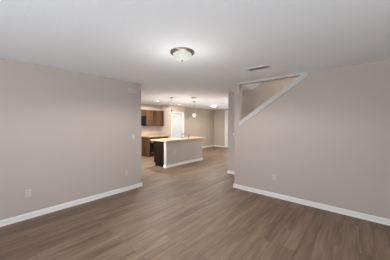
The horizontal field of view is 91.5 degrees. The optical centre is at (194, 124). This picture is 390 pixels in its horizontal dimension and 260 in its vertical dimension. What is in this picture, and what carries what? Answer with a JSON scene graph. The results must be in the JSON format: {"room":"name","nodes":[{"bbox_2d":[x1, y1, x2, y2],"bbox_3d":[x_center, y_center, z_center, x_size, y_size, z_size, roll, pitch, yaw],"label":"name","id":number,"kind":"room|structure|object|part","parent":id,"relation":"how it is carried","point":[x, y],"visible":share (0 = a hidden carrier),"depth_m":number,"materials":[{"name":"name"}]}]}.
{"room":"empty living room","nodes":[
{"label":"empty living room","id":0,"kind":"room"},
{"bbox_2d":[0,58,140,219],"bbox_3d":[-3.220,0.260,2.376,0.120,2.440,5.790,0,0,41],"label":"wall","id":1,"kind":"structure","parent":0,"point":[66,136],"depth_m":3.30,"materials":[{"name":"beige paint"}]},
{"bbox_2d":[25,189,30,196],"bbox_3d":[-2.615,1.080,2.977,0.010,0.118,0.074,0,0,41],"label":"wall outlet","id":2,"kind":"object","parent":1,"relation":"attached to","point":[28,191],"visible":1,"depth_m":2.98,"materials":[{"name":"grey plastic"}]},
{"bbox_2d":[0,183,142,226],"bbox_3d":[-3.203,1.437,2.377,0.144,0.087,5.814,0,0,41],"label":"baseboard","id":3,"kind":"structure","parent":1,"relation":"attached to","point":[26,216],"depth_m":3.31,"materials":[{"name":"white paint"}]},
{"bbox_2d":[128,89,136,94],"bbox_3d":[-1.421,-0.745,4.330,0.050,0.112,0.196,0,0,41],"label":"door chime","id":4,"kind":"object","parent":1,"relation":"attached to","point":[130,91],"visible":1,"depth_m":4.30,"materials":[{"name":"grey plastic"}]},
{"bbox_2d":[141,104,159,133],"bbox_3d":[-3.080,0.260,8.385,0.120,2.440,4.070,0,0,41],"label":"wall","id":5,"kind":"structure","parent":0,"point":[144,129],"depth_m":9.33,"materials":[{"name":"beige paint"}]},
{"bbox_2d":[145,110,156,125],"bbox_3d":[-2.186,-0.296,9.064,0.345,0.743,0.615,0,0,41],"label":"upper cabinet","id":6,"kind":"object","parent":5,"relation":"attached to","point":[151,114],"visible":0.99,"depth_m":8.93,"materials":[{"name":"brown wood"}]},
{"bbox_3d":[-2.175,-0.284,8.851,0.019,0.695,0.294,0,0,41],"label":"door","id":7,"kind":"part","parent":6,"relation":"part of","materials":[{"name":"brown wood"}]},
{"bbox_3d":[-1.974,-0.284,9.084,0.019,0.695,0.294,0,0,41],"label":"door","id":8,"kind":"part","parent":6,"relation":"part of","materials":[{"name":"brown wood"}]},
{"bbox_2d":[156,110,162,125],"bbox_3d":[-1.839,-0.296,9.466,0.345,0.743,0.443,0,0,41],"label":"upper cabinet","id":9,"kind":"object","parent":5,"relation":"attached to","point":[159,114],"visible":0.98,"depth_m":9.35,"materials":[{"name":"brown wood"}]},
{"bbox_3d":[-2.639,-0.524,8.539,0.345,0.288,0.760,0,0,41],"label":"upper cabinet","id":10,"kind":"object","parent":5,"relation":"attached to","visible":0},
{"bbox_2d":[141,116,146,125],"bbox_3d":[-2.602,-0.156,8.508,0.443,0.442,0.750,0,0,41],"label":"microwave","id":11,"kind":"object","parent":10,"relation":"attached to","point":[143,118],"visible":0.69,"depth_m":8.56,"materials":[{"name":"black metal"}]},
{"bbox_2d":[160,105,170,137],"bbox_3d":[-1.490,0.260,9.622,0.670,2.440,0.120,0,0,41],"label":"wall","id":12,"kind":"structure","parent":0,"point":[166,128],"depth_m":9.48,"materials":[{"name":"beige paint"}]},
{"bbox_2d":[172,105,184,136],"bbox_3d":[-0.919,0.260,9.862,0.120,2.440,0.990,0,0,41],"label":"wall","id":13,"kind":"structure","parent":0,"point":[174,107],"depth_m":9.96,"materials":[{"name":"beige paint"}]},
{"bbox_2d":[171,111,183,137],"bbox_3d":[-0.918,0.415,9.822,0.175,2.130,0.900,0,0,41],"label":"door","id":14,"kind":"structure","parent":13,"relation":"in","point":[177,120],"depth_m":9.82,"materials":[{"name":"white paint"}]},
{"bbox_2d":[164,139,201,164],"bbox_3d":[-0.382,1.035,7.225,0.120,0.890,1.960,0,0,41],"label":"wall","id":15,"kind":"structure","parent":0,"point":[187,150],"depth_m":7.04,"materials":[{"name":"beige paint"}]},
{"bbox_2d":[164,158,202,167],"bbox_3d":[-0.373,1.437,7.217,0.144,0.087,2.008,0,0,41],"label":"baseboard","id":16,"kind":"structure","parent":15,"relation":"attached to","point":[198,159],"depth_m":7.00,"materials":[{"name":"white paint"}]},
{"bbox_2d":[0,0,389,109],"bbox_3d":[0.722,-2.010,4.318,11.190,2.100,14.120,0,0,41],"label":"ceiling","id":17,"kind":"structure","parent":0,"point":[133,41],"depth_m":2.15,"materials":[{"name":"white paint"}]},
{"bbox_2d":[169,97,173,115],"bbox_3d":[-0.842,-0.630,6.830,0.163,0.659,0.163,0,0,41],"label":"pendant light","id":18,"kind":"object","parent":17,"relation":"hanging from","point":[171,113],"visible":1,"depth_m":6.81,"materials":[{"name":"silver metal"}]},
{"bbox_2d":[170,47,193,61],"bbox_3d":[-0.169,-0.894,2.526,0.320,0.131,0.320,0,0,41],"label":"ceiling light","id":19,"kind":"object","parent":17,"relation":"attached to","point":[182,54],"visible":1,"depth_m":2.44,"materials":[{"name":"white glass"}]},
{"bbox_3d":[-0.169,-0.892,2.526,0.248,0.088,0.248,0,0,41],"label":"lamp shade","id":20,"kind":"part","parent":19,"relation":"part of","materials":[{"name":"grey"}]},
{"bbox_2d":[246,65,271,71],"bbox_3d":[1.087,-0.955,3.249,0.380,0.010,0.170,0,0,41],"label":"ceiling vent","id":21,"kind":"object","parent":17,"relation":"in","point":[264,66],"visible":1,"depth_m":3.24,"materials":[{"name":"white metal"}]},
{"bbox_2d":[0,146,389,259],"bbox_3d":[0.722,1.530,4.318,11.190,0.100,14.120,0,0,41],"label":"floor","id":22,"kind":"structure","parent":0,"point":[193,210],"depth_m":2.72,"materials":[{"name":"brown wood"}]},
{"bbox_2d":[141,137,149,156],"bbox_3d":[-2.272,1.036,8.738,0.640,0.888,0.020,0,0,41],"label":"cabinet end panel","id":23,"kind":"object","parent":22,"relation":"on","point":[145,141],"visible":0.99,"depth_m":8.72,"materials":[{"name":"brown wood"}]},
{"bbox_2d":[150,137,160,156],"bbox_3d":[-2.035,1.038,8.949,0.684,0.885,0.600,0,0,41],"label":"dishwasher","id":24,"kind":"object","parent":22,"relation":"on","point":[151,142],"visible":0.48,"depth_m":8.64,"materials":[{"name":"black metal"}]},
{"bbox_3d":[-1.834,0.985,8.776,0.034,0.550,0.594,0,0,41],"label":"door","id":25,"kind":"part","parent":24,"relation":"part of","materials":[{"name":"black"}]},
{"bbox_2d":[154,141,163,166],"bbox_3d":[-0.649,1.036,7.456,0.584,0.888,1.960,0,0,41],"label":"base cabinet","id":26,"kind":"object","parent":22,"relation":"on","point":[158,145],"visible":0.17,"depth_m":6.68,"materials":[{"name":"brown wood"}]},
{"bbox_2d":[150,136,206,141],"bbox_3d":[-0.555,0.571,7.461,0.930,0.040,2.230,0,0,41],"label":"countertop","id":27,"kind":"structure","parent":26,"relation":"on","point":[190,137],"depth_m":6.90,"materials":[{"name":"beige stone"}]},
{"bbox_3d":[-1.701,1.036,9.391,0.652,0.888,0.495,0,0,41],"label":"base cabinet","id":28,"kind":"object","parent":22,"relation":"on","visible":0},
{"bbox_2d":[141,133,168,136],"bbox_3d":[-1.904,0.520,9.139,0.675,0.141,1.148,0,0,41],"label":"countertop","id":29,"kind":"structure","parent":28,"relation":"on","point":[147,134],"depth_m":9.27,"materials":[{"name":"beige stone"}]},
{"bbox_2d":[185,107,213,146],"bbox_3d":[0.227,0.260,11.680,0.120,2.440,3.260,0,0,41],"label":"wall","id":30,"kind":"structure","parent":0,"point":[202,125],"depth_m":11.79,"materials":[{"name":"beige paint"}]},
{"bbox_2d":[202,145,224,147],"bbox_3d":[0.574,1.437,11.301,0.900,0.087,3.140,0,0,41],"label":"baseboard","id":31,"kind":"structure","parent":30,"relation":"attached to","point":[210,145],"depth_m":12.43,"materials":[{"name":"white paint"}]},
{"bbox_2d":[214,109,227,145],"bbox_3d":[3.013,0.260,11.349,4.530,2.440,0.120,0,0,41],"label":"wall","id":32,"kind":"structure","parent":0,"point":[219,115],"depth_m":12.48,"materials":[{"name":"beige paint"}]},
{"bbox_2d":[225,110,227,147],"bbox_3d":[2.755,0.290,11.532,2.100,2.380,0.180,0,0,41],"label":"door","id":33,"kind":"structure","parent":32,"relation":"in","point":[226,111],"depth_m":12.06,"materials":[{"name":"white paint"}]},
{"bbox_2d":[228,77,296,170],"bbox_3d":[3.386,-0.820,3.762,6.190,4.600,0.120,0,0,41],"label":"wall","id":34,"kind":"structure","parent":0,"point":[252,99],"depth_m":5.29,"materials":[{"name":"beige paint"}]},
{"bbox_2d":[234,59,389,218],"bbox_3d":[3.008,0.260,2.727,5.410,2.440,0.120,0,0,41],"label":"wall","id":35,"kind":"structure","parent":0,"point":[325,140],"depth_m":3.30,"materials":[{"name":"beige paint"}]},
{"bbox_2d":[239,74,306,125],"bbox_3d":[1.576,-0.433,3.963,1.363,0.963,0.150,0,0,41],"label":"trim","id":36,"kind":"structure","parent":35,"relation":"attached to","point":[297,80],"depth_m":3.85,"materials":[{"name":"grey paint"}]},
{"bbox_2d":[239,72,306,84],"bbox_3d":[1.575,-0.938,3.964,1.365,0.045,0.120,0,0,41],"label":"trim","id":37,"kind":"structure","parent":35,"relation":"attached to","point":[302,73],"depth_m":3.89,"materials":[{"name":"grey paint"}]},
{"bbox_2d":[233,183,389,225],"bbox_3d":[2.991,1.437,2.726,5.434,0.087,0.144,0,0,41],"label":"baseboard","id":38,"kind":"structure","parent":35,"relation":"attached to","point":[368,217],"depth_m":3.33,"materials":[{"name":"white paint"}]}
]}

